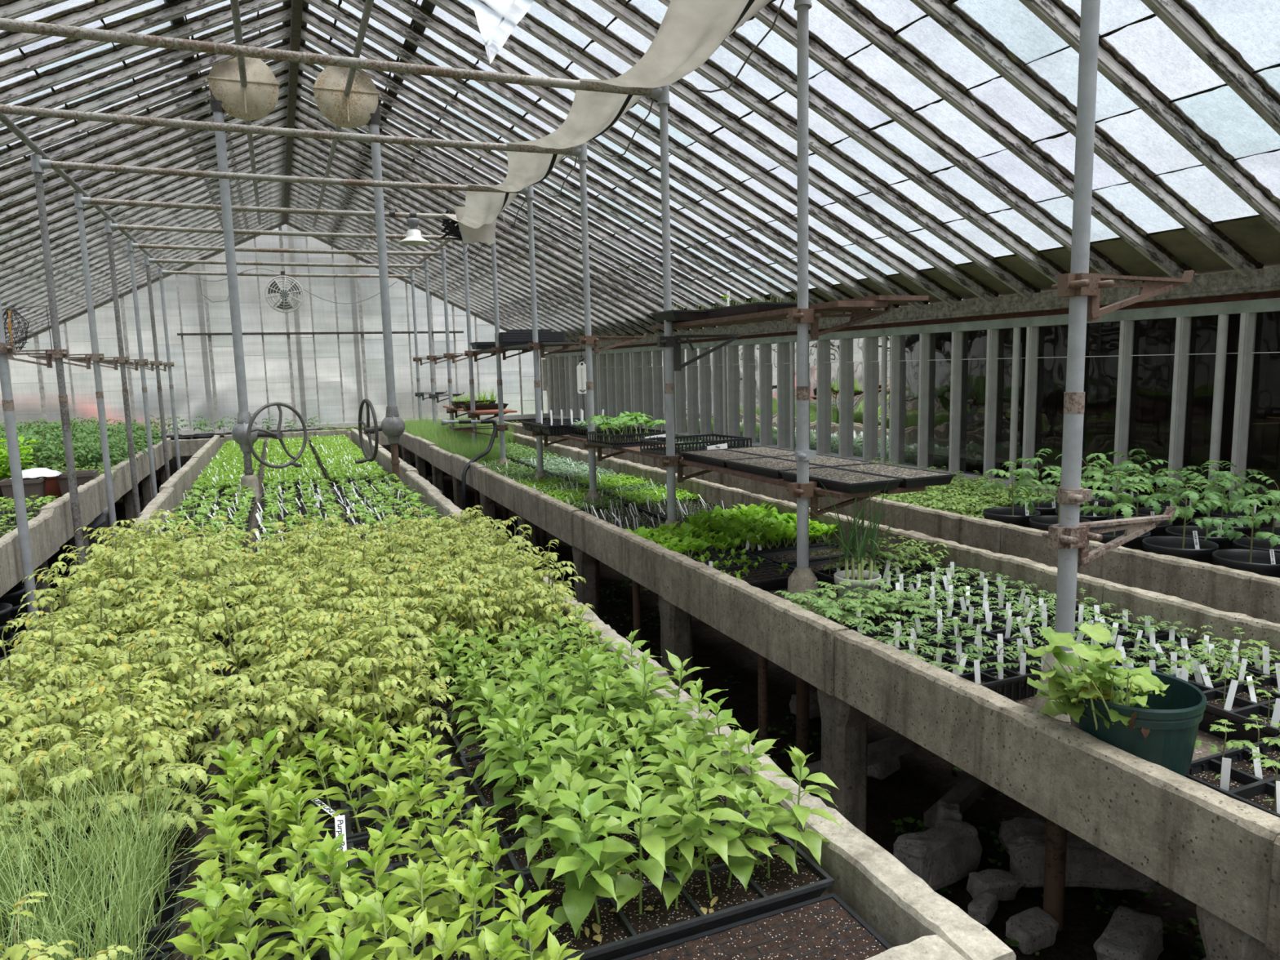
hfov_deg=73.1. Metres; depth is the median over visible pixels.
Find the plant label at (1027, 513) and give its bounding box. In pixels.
[1024,502,1029,515]
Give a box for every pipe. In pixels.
[0,17,651,96]
[0,104,572,155]
[0,113,163,268]
[50,160,520,193]
[89,198,452,219]
[117,224,456,239]
[138,244,436,255]
[154,258,420,267]
[166,271,407,277]
[407,229,460,272]
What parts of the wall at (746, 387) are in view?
window post, window post, window post, window post, window post, window post, window post, window post, window post, window post, window post, window post, window post, window post, window post, window post, window post, window post, window post, window post, window post, window post, window post, window post, window post, window post, window post, window post, eave plate, window sill, red brown rail, window post, window post, window post, window post, window post, window post, window post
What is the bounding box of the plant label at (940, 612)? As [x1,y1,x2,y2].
[937,609,942,623]
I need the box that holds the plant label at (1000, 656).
[998,654,1003,679]
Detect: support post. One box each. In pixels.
[0,297,40,636]
[7,154,85,582]
[27,192,117,548]
[65,220,140,519]
[86,506,108,568]
[98,240,157,498]
[117,255,170,480]
[133,267,181,470]
[406,272,447,420]
[419,262,464,426]
[436,248,482,431]
[448,235,533,539]
[457,240,507,519]
[519,185,580,567]
[570,142,646,604]
[648,84,740,528]
[785,0,891,755]
[1033,0,1195,931]
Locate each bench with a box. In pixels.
[0,428,1016,959]
[0,437,172,630]
[170,422,522,456]
[397,425,1279,959]
[495,420,1279,623]
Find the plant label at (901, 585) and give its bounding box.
[899,573,903,591]
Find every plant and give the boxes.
[0,617,38,701]
[0,633,60,724]
[0,635,52,728]
[0,648,47,680]
[0,653,51,738]
[0,659,44,728]
[0,664,48,741]
[0,668,30,727]
[0,675,48,762]
[0,677,74,765]
[0,680,46,803]
[0,688,81,780]
[0,693,94,808]
[0,696,31,757]
[0,699,27,763]
[0,701,56,774]
[0,713,19,781]
[0,728,25,799]
[0,728,35,786]
[0,732,44,860]
[0,736,44,811]
[0,741,79,865]
[0,748,24,816]
[0,756,64,893]
[0,765,47,852]
[0,800,53,915]
[0,890,84,959]
[1,433,35,463]
[1,642,78,726]
[1,746,93,870]
[1,782,58,877]
[6,775,51,842]
[8,615,68,653]
[8,728,102,879]
[11,580,91,658]
[11,645,98,742]
[11,724,111,847]
[12,617,69,700]
[12,621,68,685]
[13,613,88,706]
[13,621,62,653]
[13,631,93,708]
[14,572,106,653]
[14,613,63,674]
[16,422,35,432]
[17,577,103,639]
[17,751,103,879]
[18,441,49,469]
[19,447,42,468]
[20,435,53,469]
[20,561,100,629]
[22,440,52,469]
[23,439,44,467]
[23,667,101,767]
[23,671,85,742]
[24,424,33,432]
[24,434,55,465]
[25,610,86,676]
[26,420,48,430]
[26,427,60,464]
[26,429,61,466]
[26,659,102,732]
[26,939,78,959]
[28,422,53,435]
[28,946,75,959]
[29,632,104,684]
[31,604,84,648]
[32,417,54,425]
[33,712,119,799]
[35,552,124,617]
[36,441,65,469]
[38,426,63,443]
[38,617,86,658]
[39,437,75,471]
[40,429,62,462]
[40,639,104,700]
[43,662,94,704]
[43,693,126,798]
[44,662,120,759]
[44,710,101,791]
[46,545,124,620]
[46,617,112,676]
[46,741,139,874]
[47,419,61,429]
[47,597,93,652]
[48,446,83,471]
[48,635,115,696]
[48,717,124,839]
[49,555,110,615]
[49,583,119,633]
[49,725,128,850]
[50,443,65,466]
[51,632,101,684]
[52,693,124,792]
[52,702,105,799]
[54,626,121,706]
[57,422,85,442]
[57,571,135,633]
[58,424,88,441]
[59,443,93,467]
[59,654,128,723]
[62,575,135,631]
[62,629,122,664]
[63,444,91,468]
[63,650,119,707]
[66,589,112,630]
[66,591,118,653]
[66,711,125,808]
[67,526,125,577]
[68,590,137,679]
[69,528,152,634]
[69,605,115,657]
[71,427,97,456]
[71,432,93,448]
[71,546,146,635]
[71,648,123,693]
[72,527,131,606]
[72,586,147,657]
[72,688,123,781]
[73,417,95,426]
[73,437,88,459]
[73,443,103,470]
[73,447,92,465]
[73,613,114,645]
[73,614,128,661]
[73,676,161,764]
[74,444,101,471]
[75,434,96,455]
[75,437,102,458]
[75,553,148,607]
[76,566,156,641]
[77,436,102,462]
[77,608,134,681]
[80,622,109,682]
[80,684,175,790]
[81,444,114,470]
[81,662,171,748]
[82,416,99,427]
[82,442,117,469]
[82,648,157,724]
[83,439,113,460]
[84,547,173,641]
[84,551,137,604]
[84,683,189,828]
[84,721,173,840]
[85,440,113,473]
[85,518,142,583]
[85,712,184,840]
[86,439,120,469]
[86,673,133,718]
[87,555,146,606]
[87,700,179,832]
[87,944,133,959]
[88,417,111,429]
[88,723,198,866]
[89,434,120,460]
[89,704,195,838]
[90,445,118,464]
[91,527,147,572]
[91,556,128,586]
[91,632,151,697]
[91,635,141,700]
[93,431,120,443]
[94,443,120,466]
[94,531,128,546]
[96,533,150,605]
[96,548,167,613]
[97,537,177,606]
[100,434,123,457]
[100,666,155,723]
[101,446,124,463]
[102,587,153,643]
[102,642,155,697]
[103,611,146,677]
[104,571,179,635]
[105,519,175,560]
[106,422,126,437]
[106,520,164,564]
[106,642,185,725]
[107,432,137,461]
[107,556,160,606]
[107,582,168,671]
[108,526,142,563]
[108,687,170,766]
[109,444,128,463]
[110,423,133,435]
[110,438,128,464]
[110,584,145,619]
[111,437,125,457]
[113,533,167,587]
[113,648,156,681]
[115,599,157,639]
[115,770,185,863]
[117,598,177,655]
[118,525,173,555]
[118,697,184,790]
[118,726,208,838]
[119,639,153,694]
[119,672,191,759]
[120,428,148,456]
[120,523,182,575]
[121,554,187,604]
[121,635,166,690]
[121,740,208,848]
[122,565,184,624]
[124,560,173,602]
[124,593,191,649]
[125,512,186,554]
[125,680,188,764]
[126,615,159,654]
[126,632,206,710]
[127,434,147,453]
[127,521,187,575]
[127,599,207,660]
[127,608,207,670]
[128,684,191,740]
[129,586,203,677]
[130,509,189,547]
[130,591,195,675]
[131,540,192,601]
[133,430,147,450]
[133,434,146,449]
[133,623,189,684]
[133,628,213,728]
[133,635,207,728]
[133,649,190,712]
[133,661,213,741]
[134,421,155,442]
[134,586,182,618]
[136,422,156,445]
[136,431,157,448]
[136,616,200,688]
[137,426,159,448]
[140,549,176,606]
[141,545,204,586]
[141,632,211,703]
[143,540,205,607]
[143,656,199,728]
[145,592,193,635]
[146,548,183,571]
[147,546,204,609]
[148,511,206,558]
[149,661,217,745]
[150,423,168,444]
[150,563,212,626]
[151,422,162,441]
[151,533,199,562]
[151,539,226,593]
[155,554,215,613]
[155,556,226,610]
[155,589,217,647]
[157,586,225,645]
[160,538,191,574]
[160,563,225,615]
[160,664,222,759]
[160,707,219,794]
[163,541,204,580]
[164,620,207,704]
[164,694,217,764]
[164,908,242,959]
[167,528,216,578]
[168,526,220,577]
[168,543,249,642]
[168,629,195,681]
[168,642,225,704]
[168,648,214,707]
[169,594,223,670]
[170,577,227,670]
[171,581,218,661]
[171,603,231,678]
[172,875,240,959]
[173,524,221,575]
[173,533,250,622]
[173,648,242,742]
[173,853,241,924]
[174,541,237,632]
[174,626,235,697]
[174,887,248,959]
[177,529,230,587]
[177,549,219,577]
[177,568,233,620]
[179,578,234,650]
[179,582,233,628]
[182,675,257,774]
[183,618,229,672]
[184,806,263,898]
[186,658,271,738]
[188,535,230,572]
[188,685,262,793]
[188,822,275,906]
[189,528,240,579]
[190,532,244,577]
[190,560,243,608]
[191,559,246,607]
[191,582,266,705]
[192,549,241,586]
[192,767,268,860]
[193,800,266,876]
[194,524,250,588]
[195,515,253,588]
[199,737,262,822]
[200,528,240,582]
[204,595,262,668]
[206,546,245,606]
[208,574,262,666]
[208,746,274,815]
[208,755,261,840]
[209,687,298,780]
[209,879,292,959]
[214,664,272,737]
[214,668,297,787]
[214,920,283,959]
[217,575,263,644]
[221,839,280,902]
[222,592,278,671]
[223,533,266,576]
[223,694,284,775]
[224,551,270,604]
[224,556,267,617]
[225,591,254,644]
[226,415,236,429]
[228,567,282,625]
[230,613,279,674]
[230,844,285,926]
[231,551,273,597]
[231,553,278,599]
[231,761,284,838]
[232,559,263,582]
[232,617,304,720]
[232,726,287,823]
[233,552,262,598]
[233,577,289,652]
[233,613,292,724]
[234,528,275,582]
[234,552,253,587]
[234,600,268,657]
[235,601,266,657]
[235,777,302,851]
[236,555,284,606]
[236,617,284,687]
[238,780,304,873]
[241,571,302,642]
[244,587,281,639]
[245,569,292,604]
[245,577,272,617]
[246,542,289,603]
[246,619,308,698]
[248,555,290,608]
[248,555,292,575]
[248,580,306,648]
[248,594,313,687]
[249,535,281,559]
[249,635,280,701]
[250,650,322,729]
[252,532,305,604]
[252,593,309,662]
[253,585,290,627]
[253,865,333,959]
[254,874,327,955]
[255,666,337,774]
[256,637,312,732]
[257,633,320,702]
[257,640,315,724]
[257,692,315,776]
[258,577,319,661]
[259,521,302,568]
[259,526,284,555]
[259,549,285,577]
[259,585,312,642]
[260,542,288,559]
[262,613,319,684]
[264,666,324,767]
[264,767,324,829]
[264,786,328,865]
[266,630,328,690]
[266,869,332,956]
[267,535,306,585]
[267,577,310,603]
[267,794,334,879]
[268,835,320,895]
[269,557,320,608]
[270,587,325,634]
[271,560,332,618]
[271,666,355,782]
[272,526,313,568]
[272,577,315,609]
[274,917,329,959]
[275,614,328,710]
[275,751,317,793]
[275,757,323,799]
[276,653,346,770]
[277,513,322,553]
[277,529,324,586]
[277,809,345,876]
[278,563,308,595]
[279,544,300,582]
[279,557,315,593]
[280,524,322,561]
[280,531,306,560]
[280,554,305,572]
[280,555,332,626]
[280,600,333,637]
[280,617,329,676]
[281,615,339,716]
[284,763,319,810]
[286,631,327,678]
[287,541,320,568]
[287,587,337,629]
[288,603,333,660]
[288,618,331,653]
[293,515,323,547]
[293,529,317,554]
[293,574,337,624]
[293,575,327,608]
[293,647,369,745]
[293,728,347,808]
[294,537,323,566]
[295,538,335,599]
[295,544,333,570]
[295,740,346,796]
[296,568,337,600]
[297,559,337,600]
[297,595,337,625]
[297,830,361,919]
[298,542,331,600]
[298,583,326,607]
[300,524,339,563]
[300,533,328,555]
[300,678,352,737]
[302,635,372,744]
[302,951,311,959]
[303,545,338,595]
[303,586,371,660]
[305,527,335,555]
[305,565,345,604]
[305,642,360,716]
[306,517,348,554]
[306,582,351,634]
[306,677,354,755]
[306,913,377,959]
[307,550,359,603]
[307,588,342,641]
[307,596,349,662]
[309,601,379,688]
[309,631,359,662]
[309,832,368,899]
[312,523,338,544]
[312,552,340,608]
[313,556,370,631]
[314,535,346,574]
[314,634,370,698]
[315,564,362,619]
[315,757,379,832]
[316,646,377,733]
[316,870,379,947]
[316,920,377,959]
[317,539,357,579]
[318,555,363,596]
[319,506,348,546]
[320,528,356,553]
[320,611,399,727]
[320,625,367,695]
[321,519,351,552]
[322,557,347,595]
[322,567,373,632]
[322,888,375,959]
[323,586,371,640]
[324,506,362,547]
[324,526,373,569]
[324,541,378,599]
[326,546,352,612]
[326,708,372,792]
[327,555,383,634]
[327,619,382,711]
[327,661,386,739]
[328,598,373,669]
[329,532,368,556]
[331,734,375,800]
[332,590,365,637]
[333,604,394,650]
[334,638,408,771]
[335,523,361,537]
[336,613,400,715]
[336,617,388,687]
[337,527,368,591]
[337,606,382,650]
[337,612,385,674]
[337,630,421,755]
[337,817,420,893]
[337,831,404,942]
[338,538,388,605]
[339,544,378,603]
[339,677,397,764]
[342,524,388,577]
[343,559,382,617]
[343,607,418,738]
[343,883,426,959]
[345,524,385,564]
[347,711,398,777]
[349,538,383,572]
[350,602,395,688]
[351,564,380,610]
[351,596,422,721]
[351,604,390,649]
[351,783,422,862]
[352,546,401,596]
[354,574,386,622]
[355,521,390,560]
[355,529,386,574]
[355,577,400,635]
[355,620,402,679]
[356,573,414,635]
[356,739,420,824]
[357,546,385,564]
[358,625,391,676]
[359,557,386,594]
[359,638,406,691]
[359,675,414,730]
[360,893,416,959]
[364,647,423,724]
[367,562,409,617]
[367,577,413,615]
[367,585,408,638]
[368,533,399,570]
[368,573,400,617]
[368,652,426,740]
[369,517,399,572]
[369,524,393,539]
[369,601,429,675]
[369,607,436,697]
[369,624,440,697]
[369,778,423,846]
[370,531,416,583]
[373,524,404,569]
[373,527,413,575]
[373,906,453,959]
[375,534,403,578]
[375,654,426,726]
[376,543,405,572]
[377,523,399,539]
[377,565,407,597]
[378,506,422,568]
[379,636,453,721]
[381,537,404,564]
[381,598,433,654]
[382,553,432,621]
[382,583,426,654]
[384,532,426,581]
[384,856,458,949]
[386,613,444,675]
[386,943,397,959]
[387,864,448,941]
[388,563,420,597]
[388,724,431,779]
[389,724,445,777]
[390,518,426,564]
[390,564,436,627]
[390,814,444,875]
[392,560,425,607]
[392,748,429,795]
[392,773,448,835]
[393,536,435,572]
[395,532,422,585]
[395,540,424,567]
[396,552,424,613]
[396,570,422,618]
[396,657,450,739]
[397,590,424,656]
[398,529,424,564]
[400,508,430,529]
[400,511,443,553]
[400,519,431,536]
[400,557,435,610]
[400,566,425,598]
[400,648,457,743]
[400,669,455,748]
[401,742,456,817]
[402,524,437,564]
[402,534,431,562]
[404,536,439,583]
[404,540,439,565]
[406,518,446,546]
[406,567,443,609]
[407,536,444,575]
[407,562,445,625]
[408,521,442,555]
[408,603,444,677]
[408,791,466,866]
[409,550,449,582]
[410,591,462,643]
[411,528,439,562]
[411,597,463,678]
[412,567,453,597]
[412,598,462,650]
[413,530,441,563]
[413,573,458,660]
[414,577,468,633]
[415,533,444,555]
[415,731,454,787]
[416,556,456,596]
[417,516,446,565]
[417,532,451,560]
[417,569,457,628]
[419,557,454,595]
[419,913,478,959]
[420,564,454,609]
[420,631,459,686]
[420,753,475,811]
[421,578,478,675]
[424,828,481,911]
[425,555,460,595]
[425,844,484,914]
[426,515,455,555]
[426,555,453,569]
[426,557,464,609]
[426,565,475,624]
[426,579,483,666]
[428,519,471,555]
[428,520,453,546]
[428,560,449,577]
[429,585,496,662]
[429,867,485,958]
[430,518,462,554]
[430,519,470,555]
[430,527,475,582]
[430,549,472,628]
[430,636,480,709]
[433,620,476,676]
[434,861,505,949]
[435,524,458,555]
[435,530,466,564]
[435,583,491,671]
[436,537,475,558]
[437,605,474,658]
[438,538,472,571]
[439,558,468,583]
[440,546,466,576]
[442,784,486,840]
[443,564,476,609]
[444,546,482,573]
[444,667,488,724]
[446,513,473,535]
[446,557,486,627]
[446,584,487,662]
[447,523,468,537]
[448,527,478,560]
[448,584,499,658]
[448,654,492,715]
[450,520,473,537]
[450,533,474,548]
[450,550,504,622]
[451,519,478,537]
[451,541,484,571]
[452,515,483,537]
[452,560,488,585]
[452,678,496,742]
[453,526,479,557]
[453,540,496,578]
[453,577,496,627]
[453,589,496,664]
[453,650,496,702]
[453,676,518,769]
[454,802,505,864]
[455,505,490,537]
[455,506,490,538]
[455,511,482,530]
[455,813,512,886]
[457,928,511,959]
[459,542,495,590]
[459,543,494,571]
[459,561,484,573]
[459,658,518,724]
[461,511,487,534]
[462,509,495,534]
[462,516,489,547]
[462,585,509,657]
[462,626,511,680]
[463,572,513,635]
[463,578,514,653]
[464,515,494,536]
[464,625,503,679]
[466,523,496,547]
[466,564,497,600]
[466,573,503,626]
[467,826,521,921]
[468,522,502,555]
[468,558,521,644]
[469,699,537,785]
[470,545,499,578]
[471,537,501,568]
[471,917,529,959]
[472,568,508,603]
[473,551,510,591]
[473,601,511,648]
[474,523,502,554]
[474,545,501,571]
[475,519,519,563]
[475,873,561,959]
[476,587,522,665]
[477,714,542,822]
[478,563,519,631]
[480,657,531,718]
[480,717,558,848]
[482,527,511,548]
[482,546,530,635]
[482,684,545,741]
[483,581,518,649]
[487,533,522,573]
[487,535,519,564]
[487,635,521,680]
[488,567,542,653]
[488,591,535,650]
[491,626,540,689]
[491,700,574,811]
[493,515,525,552]
[493,520,541,567]
[493,577,557,658]
[493,701,554,785]
[495,567,532,627]
[495,662,533,702]
[496,556,546,656]
[497,768,574,895]
[499,529,545,588]
[499,552,553,614]
[499,647,541,704]
[500,542,533,579]
[500,559,529,576]
[500,904,567,959]
[504,553,542,592]
[504,554,528,609]
[504,576,535,613]
[506,551,532,570]
[507,555,554,595]
[508,546,542,611]
[511,585,564,648]
[511,618,545,664]
[511,737,589,841]
[512,625,563,689]
[512,651,564,726]
[513,655,574,739]
[515,588,562,641]
[515,690,563,758]
[516,617,556,661]
[519,573,566,644]
[519,641,570,697]
[520,586,555,635]
[522,557,567,636]
[524,539,577,637]
[524,555,564,609]
[524,754,635,876]
[527,680,587,760]
[529,803,643,938]
[530,782,634,924]
[533,551,577,617]
[533,722,617,822]
[534,678,599,765]
[536,583,584,653]
[537,928,584,959]
[540,566,592,647]
[542,609,579,675]
[542,626,581,675]
[543,662,590,728]
[550,707,617,795]
[555,647,591,695]
[556,645,616,729]
[556,714,615,812]
[557,602,599,657]
[560,644,626,729]
[563,625,596,676]
[564,608,605,656]
[564,655,610,712]
[567,665,643,764]
[573,721,644,808]
[584,414,608,441]
[588,643,651,724]
[588,648,620,690]
[589,415,614,443]
[589,777,697,914]
[590,630,617,666]
[590,640,625,699]
[590,702,648,786]
[591,657,627,721]
[595,422,617,442]
[595,748,666,860]
[598,418,609,439]
[600,423,622,438]
[606,418,619,439]
[606,663,673,753]
[608,416,630,438]
[608,648,679,755]
[608,728,665,821]
[610,629,658,710]
[616,413,643,433]
[617,421,637,433]
[619,411,637,440]
[620,418,642,434]
[621,413,639,442]
[625,700,677,789]
[629,666,675,715]
[630,411,645,433]
[630,413,653,436]
[633,417,651,433]
[635,418,655,432]
[636,721,708,800]
[640,421,653,436]
[641,786,728,911]
[642,698,702,781]
[645,419,662,432]
[645,723,736,855]
[648,649,710,745]
[649,420,675,431]
[652,751,721,856]
[662,748,757,897]
[668,677,737,764]
[669,710,737,810]
[688,697,755,799]
[695,728,774,834]
[697,783,782,890]
[711,728,786,836]
[730,782,808,878]
[757,745,844,873]
[1102,448,1155,492]
[1124,470,1183,515]
[1150,466,1204,506]
[1195,469,1258,522]
[1255,497,1279,514]
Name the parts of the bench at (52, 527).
wall panel, wall panel, leg, wall panel, leg, wall panel, leg, wall panel, leg, wall panel, leg, wall panel, leg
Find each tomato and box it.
[21,419,38,427]
[120,419,139,429]
[144,414,167,439]
[164,417,182,437]
[165,416,191,439]
[190,419,214,439]
[193,413,214,435]
[211,416,234,437]
[225,415,236,434]
[262,416,277,431]
[282,418,300,432]
[287,426,303,431]
[306,416,323,431]
[317,421,336,430]
[976,461,1043,528]
[1008,448,1061,515]
[1027,470,1091,531]
[1050,453,1121,521]
[1080,461,1135,515]
[1080,471,1154,551]
[1093,459,1179,537]
[1095,448,1155,507]
[1124,470,1192,526]
[1142,476,1233,564]
[1148,466,1207,525]
[1164,460,1252,550]
[1190,469,1261,537]
[1200,460,1275,528]
[1204,493,1279,577]
[1232,475,1279,553]
[1255,497,1279,537]
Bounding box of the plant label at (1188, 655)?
[1182,645,1192,669]
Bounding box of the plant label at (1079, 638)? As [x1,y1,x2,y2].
[1075,631,1084,644]
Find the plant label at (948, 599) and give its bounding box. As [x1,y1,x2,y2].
[946,591,951,607]
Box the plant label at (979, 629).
[973,624,982,644]
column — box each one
[206,57,306,502]
[312,66,404,483]
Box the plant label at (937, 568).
[935,567,939,579]
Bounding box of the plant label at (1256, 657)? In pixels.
[1252,650,1261,669]
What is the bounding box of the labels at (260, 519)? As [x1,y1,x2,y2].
[155,408,1257,543]
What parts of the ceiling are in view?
vent rail, vent rail, painted eave pane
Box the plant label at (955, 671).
[952,666,959,675]
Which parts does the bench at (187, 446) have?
wall panel, wall panel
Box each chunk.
[789,690,820,719]
[866,755,900,780]
[893,818,982,891]
[935,800,962,824]
[966,868,1024,901]
[967,892,998,924]
[998,817,1155,892]
[1005,906,1058,954]
[1093,906,1164,959]
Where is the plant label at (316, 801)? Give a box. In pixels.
[311,798,339,817]
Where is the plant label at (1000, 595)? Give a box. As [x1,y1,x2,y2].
[998,592,1003,608]
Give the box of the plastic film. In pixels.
[470,0,533,64]
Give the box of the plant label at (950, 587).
[948,585,953,596]
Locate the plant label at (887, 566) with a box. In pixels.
[883,562,890,577]
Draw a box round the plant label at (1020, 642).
[1017,638,1023,661]
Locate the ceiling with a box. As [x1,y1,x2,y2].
[0,0,1279,347]
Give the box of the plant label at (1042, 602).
[1038,597,1043,612]
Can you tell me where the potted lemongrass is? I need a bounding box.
[798,457,936,608]
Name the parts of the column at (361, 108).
crank handle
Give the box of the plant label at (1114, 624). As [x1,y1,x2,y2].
[1111,622,1118,643]
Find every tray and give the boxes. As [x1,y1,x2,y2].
[0,417,57,431]
[0,420,48,435]
[0,424,33,437]
[0,427,58,470]
[0,427,61,470]
[0,433,53,469]
[0,494,59,513]
[0,497,49,520]
[0,511,34,526]
[0,515,30,532]
[0,524,16,537]
[0,528,12,536]
[0,586,235,743]
[0,628,242,779]
[0,662,219,841]
[0,683,208,915]
[0,721,243,959]
[0,786,237,959]
[0,890,133,959]
[2,430,34,436]
[5,427,82,469]
[8,577,234,687]
[11,533,250,676]
[17,429,75,469]
[19,422,88,466]
[28,419,88,446]
[35,528,246,640]
[36,426,79,443]
[36,437,120,476]
[38,423,99,435]
[45,459,119,475]
[46,523,245,620]
[47,436,124,473]
[49,417,99,434]
[51,419,98,434]
[53,464,116,479]
[54,434,128,467]
[62,432,137,462]
[70,416,111,431]
[70,418,114,432]
[71,427,148,462]
[71,431,142,464]
[72,509,253,606]
[81,428,147,453]
[82,422,147,450]
[88,423,157,448]
[96,422,159,453]
[111,420,168,444]
[119,421,159,444]
[122,422,162,443]
[151,537,244,566]
[153,515,249,543]
[153,524,248,547]
[153,533,247,555]
[161,509,250,536]
[162,504,252,529]
[164,813,534,959]
[170,498,253,522]
[173,773,505,953]
[175,493,256,515]
[177,488,255,511]
[181,484,255,506]
[182,607,457,802]
[185,481,242,501]
[190,479,241,496]
[191,577,433,716]
[192,708,475,867]
[195,475,240,488]
[198,471,259,484]
[199,469,258,478]
[202,466,260,477]
[204,461,261,470]
[204,464,260,474]
[207,458,261,467]
[208,541,414,684]
[209,457,262,464]
[211,455,260,462]
[212,453,262,462]
[214,450,262,459]
[214,594,444,750]
[217,448,263,453]
[217,448,263,457]
[217,538,401,657]
[219,445,263,453]
[220,444,264,451]
[222,440,264,448]
[222,443,264,448]
[223,440,264,445]
[223,506,385,584]
[224,526,386,626]
[226,438,265,444]
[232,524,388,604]
[251,531,347,559]
[253,520,348,552]
[255,509,346,536]
[255,518,343,541]
[256,504,342,528]
[257,493,337,515]
[257,546,340,568]
[259,484,333,505]
[259,488,335,510]
[259,498,340,520]
[260,480,333,500]
[261,478,328,495]
[262,463,317,472]
[262,467,322,479]
[262,470,324,483]
[262,474,324,490]
[263,465,319,476]
[264,453,314,462]
[264,458,317,467]
[265,452,312,460]
[265,455,315,464]
[265,459,318,470]
[266,437,303,444]
[266,440,307,447]
[266,441,308,448]
[266,444,309,453]
[266,448,312,457]
[266,449,312,458]
[267,436,302,443]
[267,440,303,446]
[267,446,311,453]
[268,443,308,450]
[302,873,584,959]
[308,434,346,441]
[309,435,346,442]
[310,436,346,444]
[311,438,350,445]
[311,439,351,447]
[311,440,354,449]
[313,443,355,450]
[314,444,357,452]
[314,446,358,454]
[315,447,360,456]
[316,448,362,457]
[317,450,363,461]
[319,424,355,431]
[319,452,368,462]
[319,454,364,465]
[320,457,363,468]
[322,459,375,470]
[323,462,378,473]
[325,464,380,475]
[326,466,384,479]
[328,469,389,486]
[331,472,392,490]
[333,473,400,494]
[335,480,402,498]
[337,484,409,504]
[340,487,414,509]
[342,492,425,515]
[344,497,427,521]
[348,502,430,526]
[354,421,381,431]
[354,506,441,533]
[355,505,495,574]
[355,511,447,541]
[368,516,511,596]
[370,515,541,597]
[374,523,453,549]
[382,529,577,657]
[388,527,542,636]
[400,414,437,423]
[402,416,431,427]
[403,414,442,430]
[404,416,442,432]
[404,417,446,434]
[406,417,448,435]
[406,418,450,436]
[408,556,599,680]
[410,418,460,437]
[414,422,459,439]
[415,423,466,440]
[420,608,617,719]
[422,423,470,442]
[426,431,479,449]
[428,429,476,447]
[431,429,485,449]
[436,411,469,422]
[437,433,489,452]
[442,434,497,454]
[443,415,467,427]
[443,629,658,756]
[448,388,497,408]
[448,435,509,462]
[451,439,511,464]
[453,417,487,434]
[453,643,710,810]
[458,421,506,434]
[459,403,508,410]
[462,420,510,436]
[466,421,515,439]
[469,342,494,344]
[470,342,495,349]
[475,459,512,466]
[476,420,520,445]
[477,677,755,876]
[480,462,520,470]
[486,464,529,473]
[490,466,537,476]
[493,441,520,445]
[494,331,564,337]
[494,333,564,338]
[494,334,564,337]
[494,336,564,340]
[494,337,564,341]
[494,339,564,346]
[496,444,527,449]
[497,447,537,457]
[497,723,844,959]
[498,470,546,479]
[505,445,531,450]
[506,449,546,457]
[506,451,551,460]
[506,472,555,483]
[510,453,560,464]
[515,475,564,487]
[516,455,568,469]
[520,417,586,431]
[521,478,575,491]
[524,457,577,468]
[528,419,586,433]
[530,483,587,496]
[532,460,586,471]
[537,422,583,435]
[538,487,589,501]
[543,462,597,473]
[547,465,605,481]
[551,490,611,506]
[555,468,615,483]
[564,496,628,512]
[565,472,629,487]
[568,419,641,439]
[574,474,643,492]
[579,506,644,519]
[584,411,675,448]
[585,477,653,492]
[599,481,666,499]
[601,511,662,525]
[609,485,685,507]
[616,518,666,531]
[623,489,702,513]
[625,519,717,546]
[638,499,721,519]
[640,433,751,457]
[649,303,723,323]
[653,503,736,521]
[657,531,741,558]
[675,437,702,443]
[677,512,696,524]
[681,502,781,532]
[682,438,715,442]
[689,548,773,570]
[702,510,810,540]
[704,294,797,318]
[720,562,793,591]
[723,516,837,553]
[751,542,867,565]
[773,578,942,632]
[781,551,894,577]
[808,528,949,594]
[826,600,997,656]
[864,455,902,466]
[872,459,924,468]
[873,485,949,505]
[875,555,995,603]
[882,484,985,516]
[884,466,956,496]
[884,630,1049,700]
[899,573,1055,622]
[910,471,986,502]
[918,492,1008,518]
[928,470,1008,509]
[950,587,1119,644]
[951,475,1056,518]
[983,483,1059,506]
[1008,602,1195,662]
[1110,625,1275,688]
[1154,626,1279,746]
[1186,714,1279,817]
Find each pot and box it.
[0,476,46,507]
[0,485,5,503]
[0,585,25,606]
[0,603,13,626]
[0,617,14,640]
[0,632,16,657]
[0,646,15,669]
[9,598,26,619]
[11,612,27,634]
[13,629,29,648]
[15,569,39,585]
[24,582,40,599]
[44,473,62,499]
[55,469,98,496]
[166,434,182,437]
[169,435,190,439]
[192,435,213,439]
[193,432,214,435]
[217,433,231,437]
[287,428,303,431]
[317,426,336,430]
[833,569,881,608]
[982,506,1040,528]
[1013,499,1058,515]
[1025,622,1206,777]
[1029,515,1091,531]
[1054,506,1114,521]
[1080,499,1135,515]
[1088,524,1151,551]
[1095,492,1147,507]
[1106,515,1172,537]
[1131,506,1192,526]
[1142,536,1218,564]
[1148,499,1207,525]
[1164,525,1235,550]
[1190,516,1261,537]
[1209,507,1275,528]
[1212,548,1279,577]
[1232,537,1279,553]
[1258,527,1279,537]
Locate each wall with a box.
[0,222,549,479]
[544,266,1279,527]
[689,271,1279,511]

